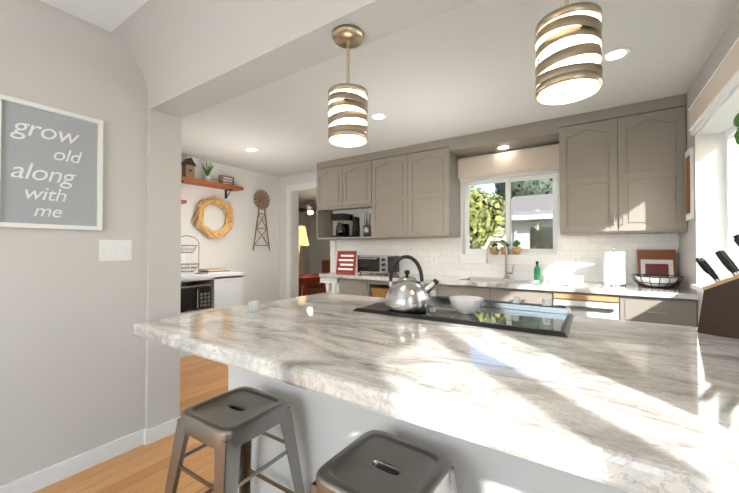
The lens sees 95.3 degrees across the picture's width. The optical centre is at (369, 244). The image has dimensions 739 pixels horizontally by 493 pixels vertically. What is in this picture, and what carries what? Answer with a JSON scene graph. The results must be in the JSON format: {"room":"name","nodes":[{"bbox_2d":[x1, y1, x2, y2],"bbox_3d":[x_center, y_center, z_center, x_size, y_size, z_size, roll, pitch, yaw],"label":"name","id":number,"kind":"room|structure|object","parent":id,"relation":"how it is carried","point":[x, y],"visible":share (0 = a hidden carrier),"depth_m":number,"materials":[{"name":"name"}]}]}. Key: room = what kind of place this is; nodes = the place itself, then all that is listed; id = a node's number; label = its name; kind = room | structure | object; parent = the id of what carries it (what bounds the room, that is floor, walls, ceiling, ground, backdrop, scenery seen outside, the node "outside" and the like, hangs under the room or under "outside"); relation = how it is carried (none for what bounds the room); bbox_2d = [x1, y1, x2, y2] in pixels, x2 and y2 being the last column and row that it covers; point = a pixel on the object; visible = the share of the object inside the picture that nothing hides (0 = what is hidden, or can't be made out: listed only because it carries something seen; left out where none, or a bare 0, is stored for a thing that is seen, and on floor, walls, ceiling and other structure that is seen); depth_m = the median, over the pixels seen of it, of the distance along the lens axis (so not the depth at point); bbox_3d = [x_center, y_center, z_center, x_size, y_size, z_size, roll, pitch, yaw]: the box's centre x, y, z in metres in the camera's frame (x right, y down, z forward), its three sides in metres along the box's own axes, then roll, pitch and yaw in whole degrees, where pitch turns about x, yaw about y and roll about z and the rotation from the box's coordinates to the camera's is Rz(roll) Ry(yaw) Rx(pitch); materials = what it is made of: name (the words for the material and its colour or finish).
{"room":"kitchen","nodes":[
{"label":"kitchen","id":0,"kind":"room"},
{"bbox_2d":[0,47,143,485],"bbox_3d":[-2.758,0.012,0.276,0.140,2.450,4.590,0,-1,33],"label":"wall","id":1,"kind":"structure","parent":0,"point":[83,369],"depth_m":1.85,"materials":[{"name":"white paint"}]},
{"bbox_2d":[0,94,102,230],"bbox_3d":[-1.670,-0.402,1.777,0.028,0.635,0.425,0,-1,33],"label":"framed picture","id":2,"kind":"object","parent":1,"relation":"attached to","point":[51,167],"visible":1,"depth_m":1.76,"materials":[{"name":"grey paper"}]},
{"bbox_2d":[0,0,157,96],"bbox_3d":[-2.639,-1.093,0.217,0.140,0.240,4.600,0,-1,33],"label":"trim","id":3,"kind":"structure","parent":1,"relation":"attached to","point":[39,30],"depth_m":1.77,"materials":[{"name":"white paint"}]},
{"bbox_2d":[0,416,180,492],"bbox_3d":[-2.732,1.214,1.986,2.084,0.090,7.500,0,-1,33],"label":"baseboard","id":4,"kind":"structure","parent":1,"relation":"attached to","point":[42,478],"depth_m":1.89,"materials":[{"name":"white paint"}]},
{"bbox_2d":[99,240,131,260],"bbox_3d":[-1.517,0.034,2.015,0.015,0.125,0.165,0,-1,33],"label":"switch plate","id":5,"kind":"object","parent":1,"relation":"attached to","point":[115,250],"visible":1,"depth_m":2.01,"materials":[{"name":"white paint"}]},
{"bbox_2d":[33,355,227,492],"bbox_3d":[-1.117,1.307,3.916,7.855,0.050,12.500,0,-1,33],"label":"floor","id":6,"kind":"structure","parent":0,"point":[143,468],"depth_m":1.93,"materials":[{"name":"brown wood"}]},
{"bbox_2d":[180,304,241,357],"bbox_3d":[-2.351,1.033,3.966,0.538,0.500,1.580,0,-1,33],"label":"base cabinet","id":7,"kind":"object","parent":6,"relation":"on","point":[182,353],"depth_m":4.01,"materials":[{"name":"white paint"}]},
{"bbox_2d":[180,282,210,312],"bbox_3d":[-2.308,0.632,3.961,0.500,0.298,0.690,0,-1,33],"label":"microwave oven","id":8,"kind":"object","parent":7,"relation":"in","point":[195,296],"visible":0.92,"depth_m":3.96,"materials":[{"name":"black metal"}]},
{"bbox_2d":[188,276,241,307],"bbox_3d":[-2.026,0.597,4.464,0.538,0.386,0.400,0,-1,33],"label":"base cabinet","id":9,"kind":"object","parent":6,"relation":"on","point":[226,290],"depth_m":4.28,"materials":[{"name":"white paint"}]},
{"bbox_2d":[181,272,243,279],"bbox_3d":[-2.337,0.383,3.977,0.558,0.030,1.600,0,-1,33],"label":"countertop","id":10,"kind":"structure","parent":9,"relation":"on","point":[184,276],"depth_m":4.12,"materials":[{"name":"white stone"}]},
{"bbox_2d":[181,235,200,273],"bbox_3d":[-2.240,0.127,4.131,0.286,0.484,0.308,0,-1,33],"label":"rack","id":11,"kind":"object","parent":10,"relation":"on","point":[188,264],"visible":0.73,"depth_m":4.17,"materials":[{"name":"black metal"}]},
{"bbox_2d":[197,268,231,273],"bbox_3d":[-2.036,0.344,4.437,0.240,0.058,0.340,0,-1,33],"label":"stack","id":12,"kind":"object","parent":10,"relation":"on","point":[213,270],"visible":0.98,"depth_m":4.35,"materials":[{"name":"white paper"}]},
{"bbox_2d":[164,386,304,492],"bbox_3d":[-0.524,0.940,1.319,0.438,0.620,0.438,0,-1,32],"label":"stool","id":13,"kind":"object","parent":6,"relation":"on","point":[228,426],"visible":1,"depth_m":1.26,"materials":[{"name":"grey metal"}]},
{"bbox_2d":[298,275,324,296],"bbox_3d":[-1.299,0.965,6.555,0.750,0.700,0.600,0,-1,33],"label":"side table","id":14,"kind":"object","parent":6,"relation":"on","point":[305,280],"visible":0.25,"depth_m":6.30,"materials":[{"name":"red paint"}]},
{"bbox_2d":[299,226,308,275],"bbox_3d":[-1.387,0.125,6.624,0.400,0.980,0.400,0,-1,33],"label":"table lamp","id":15,"kind":"object","parent":14,"relation":"on","point":[303,238],"visible":0.54,"depth_m":6.53,"materials":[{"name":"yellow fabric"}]},
{"bbox_2d":[302,259,329,295],"bbox_3d":[-0.907,0.837,7.514,0.850,0.980,0.870,0,-1,33],"label":"leather armchair","id":16,"kind":"object","parent":6,"relation":"on","point":[314,289],"visible":0.1,"depth_m":7.37,"materials":[{"name":"brown leather"}]},
{"bbox_2d":[335,279,388,296],"bbox_3d":[-0.037,0.852,4.330,0.450,0.872,0.621,0,-1,33],"label":"base cabinet","id":17,"kind":"object","parent":6,"relation":"on","point":[361,287],"depth_m":4.04,"materials":[{"name":"beige paint"}]},
{"bbox_2d":[371,285,388,297],"bbox_3d":[0.298,0.645,4.077,0.358,0.273,0.486,0,-1,33],"label":"wicker basket","id":18,"kind":"object","parent":17,"relation":"in","point":[381,291],"visible":0.19,"depth_m":3.93,"materials":[{"name":"brown wicker"}]},
{"bbox_2d":[310,430,457,492],"bbox_3d":[0.045,0.936,0.955,0.438,0.620,0.438,0,-1,35],"label":"stool","id":19,"kind":"object","parent":6,"relation":"on","point":[375,461],"visible":1,"depth_m":0.95,"materials":[{"name":"grey painted metal"}]},
{"bbox_2d":[228,368,612,492],"bbox_3d":[0.405,0.824,1.474,2.212,0.858,0.790,0,-1,33],"label":"kitchen island","id":20,"kind":"object","parent":6,"relation":"on","point":[322,429],"depth_m":1.35,"materials":[{"name":"marble"},{"name":"white paint"}]},
{"bbox_2d":[133,292,738,492],"bbox_3d":[0.276,0.363,1.338,2.272,0.056,1.250,0,-1,33],"label":"island countertop","id":21,"kind":"structure","parent":20,"relation":"on","point":[615,406],"depth_m":0.86,"materials":[{"name":"white stone"}]},
{"bbox_2d":[248,300,259,311],"bbox_3d":[-0.588,0.313,1.710,0.057,0.052,0.058,0,-1,33],"label":"glass","id":22,"kind":"object","parent":21,"relation":"on","point":[255,303],"visible":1,"depth_m":1.70,"materials":[{"name":"white"}]},
{"bbox_2d":[353,290,573,337],"bbox_3d":[0.444,0.301,1.668,0.954,0.075,0.485,0,-1,33],"label":"cooktop range","id":23,"kind":"object","parent":21,"relation":"on","point":[545,317],"visible":0.75,"depth_m":1.56,"materials":[{"name":"black glass"}]},
{"bbox_2d":[385,255,438,312],"bbox_3d":[0.212,0.188,1.689,0.270,0.272,0.222,0,-1,3],"label":"kettle","id":24,"kind":"object","parent":23,"relation":"on","point":[406,293],"visible":1,"depth_m":1.62,"materials":[{"name":"grey metal"}]},
{"bbox_2d":[449,295,483,314],"bbox_3d":[0.455,0.287,1.585,0.162,0.072,0.162,0,-1,33],"label":"bowl","id":25,"kind":"object","parent":23,"relation":"on","point":[466,305],"visible":1,"depth_m":1.54,"materials":[{"name":"white ceramic"}]},
{"bbox_2d":[695,234,738,338],"bbox_3d":[1.352,0.147,1.249,0.137,0.373,0.209,0,-1,-32],"label":"knife block","id":26,"kind":"object","parent":21,"relation":"on","point":[719,313],"visible":1,"depth_m":1.24,"materials":[{"name":"brown wood"}]},
{"bbox_2d":[424,283,442,295],"bbox_3d":[0.701,0.846,3.841,0.539,0.872,0.625,0,-1,33],"label":"base cabinet","id":27,"kind":"object","parent":6,"relation":"on","point":[438,288],"depth_m":3.47,"materials":[{"name":"beige paint"}]},
{"bbox_2d":[443,283,498,300],"bbox_3d":[1.093,0.843,3.583,0.636,0.872,0.625,0,-1,33],"label":"base cabinet","id":28,"kind":"object","parent":6,"relation":"on","point":[488,293],"depth_m":3.27,"materials":[{"name":"beige paint"}]},
{"bbox_2d":[499,287,554,304],"bbox_3d":[1.505,0.839,3.311,0.580,0.872,0.625,0,-1,33],"label":"base cabinet","id":29,"kind":"object","parent":6,"relation":"on","point":[505,293],"depth_m":3.01,"materials":[{"name":"beige paint"}]},
{"bbox_2d":[555,291,622,319],"bbox_3d":[1.914,0.836,3.041,0.523,0.872,0.625,0,-1,33],"label":"dishwasher","id":30,"kind":"object","parent":6,"relation":"on","point":[597,306],"depth_m":2.74,"materials":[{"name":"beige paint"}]},
{"bbox_2d":[623,295,698,326],"bbox_3d":[2.319,0.833,2.774,0.448,0.872,0.625,0,-1,33],"label":"base cabinet","id":31,"kind":"object","parent":6,"relation":"on","point":[676,305],"depth_m":2.50,"materials":[{"name":"beige paint"}]},
{"bbox_2d":[319,271,698,298],"bbox_3d":[1.015,0.383,3.621,3.552,0.040,0.657,0,-1,33],"label":"countertop","id":32,"kind":"structure","parent":31,"relation":"on","point":[456,281],"depth_m":2.96,"materials":[{"name":"white stone"}]},
{"bbox_2d":[336,251,356,273],"bbox_3d":[-0.286,0.228,4.423,0.300,0.290,0.120,0,-1,33],"label":"sign","id":33,"kind":"object","parent":32,"relation":"on","point":[346,261],"visible":1,"depth_m":4.38,"materials":[{"name":"red paint"}]},
{"bbox_2d":[357,255,398,274],"bbox_3d":[0.106,0.254,4.333,0.452,0.235,0.337,0,-1,33],"label":"toaster oven","id":34,"kind":"object","parent":32,"relation":"on","point":[380,264],"visible":1,"depth_m":4.20,"materials":[{"name":"silver metal"}]},
{"bbox_2d":[486,241,513,278],"bbox_3d":[1.408,0.159,3.624,0.275,0.408,0.116,0,-1,33],"label":"sink faucet","id":35,"kind":"object","parent":32,"relation":"on","point":[506,276],"visible":1,"depth_m":3.61,"materials":[{"name":"silver metal"}]},
{"bbox_2d":[467,276,538,282],"bbox_3d":[1.314,0.462,3.412,0.720,0.199,0.400,0,-1,33],"label":"sink","id":36,"kind":"object","parent":32,"relation":"in","point":[468,277],"depth_m":3.52,"materials":[{"name":"white ceramic"}]},
{"bbox_2d":[534,261,540,279],"bbox_3d":[1.714,0.265,3.439,0.060,0.190,0.060,0,-1,33],"label":"soap bottle","id":37,"kind":"object","parent":32,"relation":"on","point":[537,274],"visible":1,"depth_m":3.42,"materials":[{"name":"green glass"}]},
{"bbox_2d":[546,260,552,280],"bbox_3d":[1.810,0.260,3.388,0.058,0.200,0.056,0,-1,33],"label":"clear soap bottle","id":38,"kind":"object","parent":32,"relation":"on","point":[549,271],"visible":0.9,"depth_m":3.38,"materials":[{"name":"white"}]},
{"bbox_2d":[549,275,582,285],"bbox_3d":[1.779,0.321,3.048,0.260,0.070,0.220,0,-1,33],"label":"dish drying rack","id":39,"kind":"object","parent":32,"relation":"on","point":[565,280],"visible":1,"depth_m":2.96,"materials":[{"name":"white paint"}]},
{"bbox_2d":[603,247,625,285],"bbox_3d":[2.162,0.186,2.977,0.170,0.337,0.170,0,-1,33],"label":"paper towel roll","id":40,"kind":"object","parent":32,"relation":"on","point":[613,268],"visible":1,"depth_m":2.92,"materials":[{"name":"white paper"}]},
{"bbox_2d":[637,250,676,285],"bbox_3d":[2.524,0.200,2.962,0.260,0.310,0.085,0,-1,33],"label":"cookbook","id":41,"kind":"object","parent":32,"relation":"on","point":[660,263],"visible":0.79,"depth_m":2.95,"materials":[{"name":"brown"}]},
{"bbox_2d":[631,274,683,288],"bbox_3d":[2.363,0.303,2.771,0.338,0.097,0.338,0,-1,33],"label":"basket bowl","id":42,"kind":"object","parent":32,"relation":"on","point":[655,281],"visible":1,"depth_m":2.70,"materials":[{"name":"black metal"}]},
{"bbox_2d":[181,155,278,305],"bbox_3d":[-2.343,0.066,4.620,0.150,2.450,2.700,0,-1,33],"label":"wall","id":43,"kind":"structure","parent":0,"point":[234,251],"depth_m":5.08,"materials":[{"name":"white paint"}]},
{"bbox_2d":[181,254,184,263],"bbox_3d":[-2.425,0.188,4.348,0.009,0.120,0.080,0,-1,33],"label":"light switch","id":44,"kind":"object","parent":43,"relation":"attached to","point":[182,259],"visible":0.67,"depth_m":4.37,"materials":[{"name":"white paint"}]},
{"bbox_2d":[181,176,243,198],"bbox_3d":[-2.420,-0.759,4.183,0.207,0.170,1.830,0,-1,33],"label":"shelf","id":45,"kind":"object","parent":43,"relation":"attached to","point":[205,183],"visible":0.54,"depth_m":4.53,"materials":[{"name":"brown wood"}]},
{"bbox_2d":[181,158,195,177],"bbox_3d":[-2.326,-0.976,4.322,0.130,0.265,0.150,0,-1,33],"label":"birdhouse","id":46,"kind":"object","parent":45,"relation":"on","point":[188,165],"visible":0.94,"depth_m":4.28,"materials":[{"name":"brown wood"}]},
{"bbox_2d":[202,163,213,180],"bbox_3d":[-2.176,-0.975,4.543,0.163,0.268,0.181,0,-1,33],"label":"potted plant","id":47,"kind":"object","parent":45,"relation":"on","point":[207,177],"visible":0.94,"depth_m":4.51,"materials":[{"name":"green plant"}]},
{"bbox_2d":[219,175,233,184],"bbox_3d":[-2.045,-0.908,4.818,0.062,0.140,0.200,0,-1,33],"label":"box sign","id":48,"kind":"object","parent":45,"relation":"on","point":[224,179],"visible":0.88,"depth_m":4.78,"materials":[{"name":"brown wood"}]},
{"bbox_2d":[193,195,233,238],"bbox_3d":[-2.137,-0.380,4.659,0.133,0.608,0.582,0,-1,33],"label":"wreath","id":49,"kind":"object","parent":43,"relation":"attached to","point":[227,226],"visible":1,"depth_m":4.63,"materials":[{"name":"brown wicker"}]},
{"bbox_2d":[253,190,269,249],"bbox_3d":[-1.724,-0.393,5.391,0.024,0.970,0.342,0,-1,33],"label":"art","id":50,"kind":"object","parent":43,"relation":"attached to","point":[261,202],"visible":0.94,"depth_m":5.39,"materials":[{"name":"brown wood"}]},
{"bbox_2d":[299,211,306,285],"bbox_3d":[-3.172,0.122,9.175,0.150,2.450,3.990,0,-1,33],"label":"wall","id":51,"kind":"structure","parent":0,"point":[305,218],"depth_m":10.68,"materials":[{"name":"white paint"}]},
{"bbox_2d":[144,0,475,429],"bbox_3d":[-1.031,0.034,2.018,5.205,2.450,0.200,0,-1,33],"label":"wall","id":52,"kind":"structure","parent":0,"point":[306,42],"depth_m":2.11,"materials":[{"name":"white paint"}]},
{"bbox_2d":[108,0,333,91],"bbox_3d":[-0.178,-1.081,1.200,2.865,0.240,0.250,0,-1,33],"label":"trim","id":53,"kind":"structure","parent":52,"relation":"attached to","point":[148,48],"depth_m":1.76,"materials":[{"name":"white paint"}]},
{"bbox_2d":[328,25,367,146],"bbox_3d":[-0.090,-0.654,1.406,0.168,0.446,0.168,0,-1,33],"label":"pendant lamp","id":54,"kind":"object","parent":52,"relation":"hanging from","point":[347,115],"visible":1,"depth_m":1.35,"materials":[{"name":"gold metal"}]},
{"bbox_2d":[535,0,602,104],"bbox_3d":[0.569,-0.659,0.971,0.168,0.446,0.168,0,-1,33],"label":"pendant lamp","id":55,"kind":"object","parent":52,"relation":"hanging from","point":[568,51],"visible":1,"depth_m":0.91,"materials":[{"name":"gold metal"}]},
{"bbox_2d":[307,210,315,274],"bbox_3d":[-0.004,0.127,9.575,5.000,2.450,0.150,0,-1,33],"label":"wall","id":56,"kind":"structure","parent":0,"point":[312,217],"depth_m":10.76,"materials":[{"name":"white paint"}]},
{"bbox_2d":[310,221,329,273],"bbox_3d":[-1.473,0.302,10.387,1.030,2.120,0.098,0,-1,33],"label":"hall door","id":57,"kind":"structure","parent":56,"relation":"in","point":[319,250],"depth_m":10.50,"materials":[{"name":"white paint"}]},
{"bbox_2d":[41,0,738,209],"bbox_3d":[-1.664,-1.219,3.798,8.605,0.100,11.650,0,-1,33],"label":"ceiling","id":58,"kind":"structure","parent":0,"point":[467,69],"depth_m":2.43,"materials":[{"name":"white paint"}]},
{"bbox_2d":[244,148,257,151],"bbox_3d":[-1.449,-1.163,4.129,0.163,0.004,0.163,0,-1,24],"label":"recessed light","id":59,"kind":"object","parent":58,"relation":"in","point":[247,149],"depth_m":4.11,"materials":[{"name":"white paint"}]},
{"bbox_2d":[299,200,314,214],"bbox_3d":[-1.458,-0.930,8.469,1.257,0.362,1.201,0,-1,33],"label":"ceiling fan","id":60,"kind":"object","parent":58,"relation":"hanging from","point":[310,209],"visible":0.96,"depth_m":8.38,"materials":[{"name":"silver metal"}]},
{"bbox_2d":[370,113,387,119],"bbox_3d":[0.084,-1.175,3.094,0.163,0.004,0.163,0,-1,24],"label":"recessed light","id":61,"kind":"object","parent":58,"relation":"in","point":[376,116],"depth_m":3.08,"materials":[{"name":"white paint"}]},
{"bbox_2d":[602,47,631,61],"bbox_3d":[1.543,-1.188,2.108,0.163,0.004,0.163,0,-1,24],"label":"recessed light","id":62,"kind":"object","parent":58,"relation":"in","point":[616,54],"depth_m":2.10,"materials":[{"name":"white paint"}]},
{"bbox_2d":[733,113,738,144],"bbox_3d":[1.522,-0.779,1.325,0.103,0.837,0.202,0,-1,33],"label":"potted plant","id":63,"kind":"object","parent":58,"relation":"hanging from","point":[736,124],"visible":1,"depth_m":1.38,"materials":[{"name":"green plant"}]},
{"bbox_2d":[279,143,678,299],"bbox_3d":[0.533,0.064,4.436,5.255,2.450,0.160,0,-1,33],"label":"wall","id":64,"kind":"structure","parent":0,"point":[589,250],"depth_m":3.85,"materials":[{"name":"white paint"}]},
{"bbox_2d":[286,181,335,298],"bbox_3d":[-0.894,0.160,5.364,1.050,2.280,0.180,0,-1,33],"label":"door frame","id":65,"kind":"structure","parent":64,"relation":"attached to","point":[292,244],"depth_m":5.55,"materials":[{"name":"white paint"}]},
{"bbox_2d":[316,153,371,213],"bbox_3d":[-0.264,-0.833,4.659,0.930,0.648,0.357,0,-1,33],"label":"upper cabinet","id":66,"kind":"object","parent":64,"relation":"attached to","point":[343,183],"depth_m":4.49,"materials":[{"name":"beige paint"}]},
{"bbox_2d":[331,213,352,236],"bbox_3d":[-0.387,-0.264,4.747,0.220,0.330,0.220,0,-1,33],"label":"coffee maker","id":67,"kind":"object","parent":66,"relation":"in","point":[344,225],"visible":1,"depth_m":4.69,"materials":[{"name":"black plastic"}]},
{"bbox_2d":[352,217,359,236],"bbox_3d":[-0.184,-0.240,4.601,0.110,0.280,0.110,0,-1,33],"label":"appliance","id":68,"kind":"object","parent":66,"relation":"in","point":[356,227],"visible":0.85,"depth_m":4.56,"materials":[{"name":"black plastic"}]},
{"bbox_2d":[363,210,370,236],"bbox_3d":[-0.028,-0.292,4.475,0.110,0.380,0.110,0,-1,33],"label":"utensil crock","id":69,"kind":"object","parent":66,"relation":"in","point":[367,229],"visible":0.92,"depth_m":4.44,"materials":[{"name":"silver metal"}]},
{"bbox_2d":[368,138,459,237],"bbox_3d":[0.525,-0.625,4.136,1.079,1.078,0.357,0,-1,33],"label":"upper cabinet","id":70,"kind":"object","parent":64,"relation":"attached to","point":[416,188],"depth_m":3.92,"materials":[{"name":"beige paint"}]},
{"bbox_2d":[458,145,558,180],"bbox_3d":[1.485,-0.867,3.660,1.040,0.248,0.094,0,-1,33],"label":"blind valance","id":71,"kind":"object","parent":64,"relation":"attached to","point":[533,160],"visible":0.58,"depth_m":3.59,"materials":[{"name":"beige fabric"}]},
{"bbox_2d":[460,254,557,264],"bbox_3d":[1.522,0.161,3.732,0.998,0.099,0.145,0,-1,33],"label":"window sill","id":72,"kind":"structure","parent":64,"relation":"attached to","point":[500,259],"depth_m":3.65,"materials":[{"name":"white paint"}]},
{"bbox_2d":[489,240,497,253],"bbox_3d":[1.404,0.031,3.802,0.096,0.158,0.092,0,-1,33],"label":"pot","id":73,"kind":"object","parent":72,"relation":"on","point":[493,249],"visible":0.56,"depth_m":3.77,"materials":[{"name":"orange ceramic"}]},
{"bbox_2d":[500,240,509,254],"bbox_3d":[1.505,0.026,3.735,0.102,0.166,0.092,0,-1,33],"label":"pot","id":74,"kind":"object","parent":72,"relation":"on","point":[503,248],"visible":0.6,"depth_m":3.71,"materials":[{"name":"orange ceramic"}]},
{"bbox_2d":[512,240,520,254],"bbox_3d":[1.602,0.027,3.671,0.092,0.163,0.092,0,-1,33],"label":"pot","id":75,"kind":"object","parent":72,"relation":"on","point":[516,249],"visible":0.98,"depth_m":3.64,"materials":[{"name":"orange ceramic"}]},
{"bbox_2d":[461,171,557,254],"bbox_3d":[1.548,-0.329,3.776,0.999,0.880,0.174,0,-1,33],"label":"window","id":76,"kind":"structure","parent":64,"relation":"in","point":[465,225],"depth_m":3.80,"materials":[{"name":"white paint"}]},
{"bbox_2d":[571,256,579,267],"bbox_3d":[2.041,0.170,3.338,0.075,0.120,0.009,0,-1,33],"label":"electrical outlet plate","id":77,"kind":"object","parent":64,"relation":"attached to","point":[575,261],"visible":1,"depth_m":3.33,"materials":[{"name":"white paint"}]},
{"bbox_2d":[556,94,686,234],"bbox_3d":[2.216,-0.638,3.021,0.872,1.078,0.357,0,-1,33],"label":"upper cabinet","id":78,"kind":"object","parent":64,"relation":"attached to","point":[621,169],"depth_m":2.85,"materials":[{"name":"beige paint"}]},
{"bbox_2d":[678,9,738,326],"bbox_3d":[0.765,0.007,-0.185,0.220,2.450,7.700,0,-1,33],"label":"wall","id":79,"kind":"structure","parent":0,"point":[687,239],"depth_m":2.46,"materials":[{"name":"grey paint"}]},
{"bbox_2d":[685,147,693,220],"bbox_3d":[2.409,-0.450,2.534,0.020,0.530,0.160,0,-1,33],"label":"picture frame","id":80,"kind":"object","parent":79,"relation":"attached to","point":[689,166],"visible":1,"depth_m":2.49,"materials":[{"name":"white paint"}]},
{"bbox_2d":[691,284,703,291],"bbox_3d":[1.893,0.289,1.613,0.180,0.029,1.890,0,-1,33],"label":"window sill","id":81,"kind":"structure","parent":79,"relation":"attached to","point":[697,287],"depth_m":2.31,"materials":[{"name":"white paint"}]},
{"bbox_2d":[688,37,738,130],"bbox_3d":[1.824,-0.923,1.662,0.027,0.161,1.930,0,-1,33],"label":"blind valance","id":82,"kind":"object","parent":79,"relation":"attached to","point":[723,77],"visible":0.85,"depth_m":1.93,"materials":[{"name":"beige fabric"}]},
{"bbox_2d":[691,74,738,284],"bbox_3d":[1.920,-0.289,1.591,0.233,1.125,1.930,0,-1,33],"label":"window","id":83,"kind":"structure","parent":79,"relation":"in","point":[717,183],"depth_m":2.35,"materials":[{"name":"white paint"}]},
{"label":"outside","id":84,"kind":"structure","parent":0,"visible":0},
{"bbox_3d":[23.194,1.576,1.357,42.740,0.050,52.000,0,-1,33],"label":"lawn","id":85,"kind":"structure","parent":84,"visible":0},
{"bbox_2d":[469,178,552,248],"bbox_3d":[6.837,-2.718,8.590,21.212,8.715,31.957,0,-1,33],"label":"trees","id":86,"kind":"object","parent":85,"relation":"on","point":[483,214],"depth_m":9.32,"materials":[{"name":"green plant"}]},
{"bbox_2d":[502,194,552,248],"bbox_3d":[11.346,-0.326,13.350,10.540,4.050,8.060,0,-1,33],"label":"house","id":87,"kind":"structure","parent":85,"relation":"on","point":[536,216],"depth_m":12.74,"materials":[{"name":"painted siding"},{"name":"roof shingles"}]}
]}

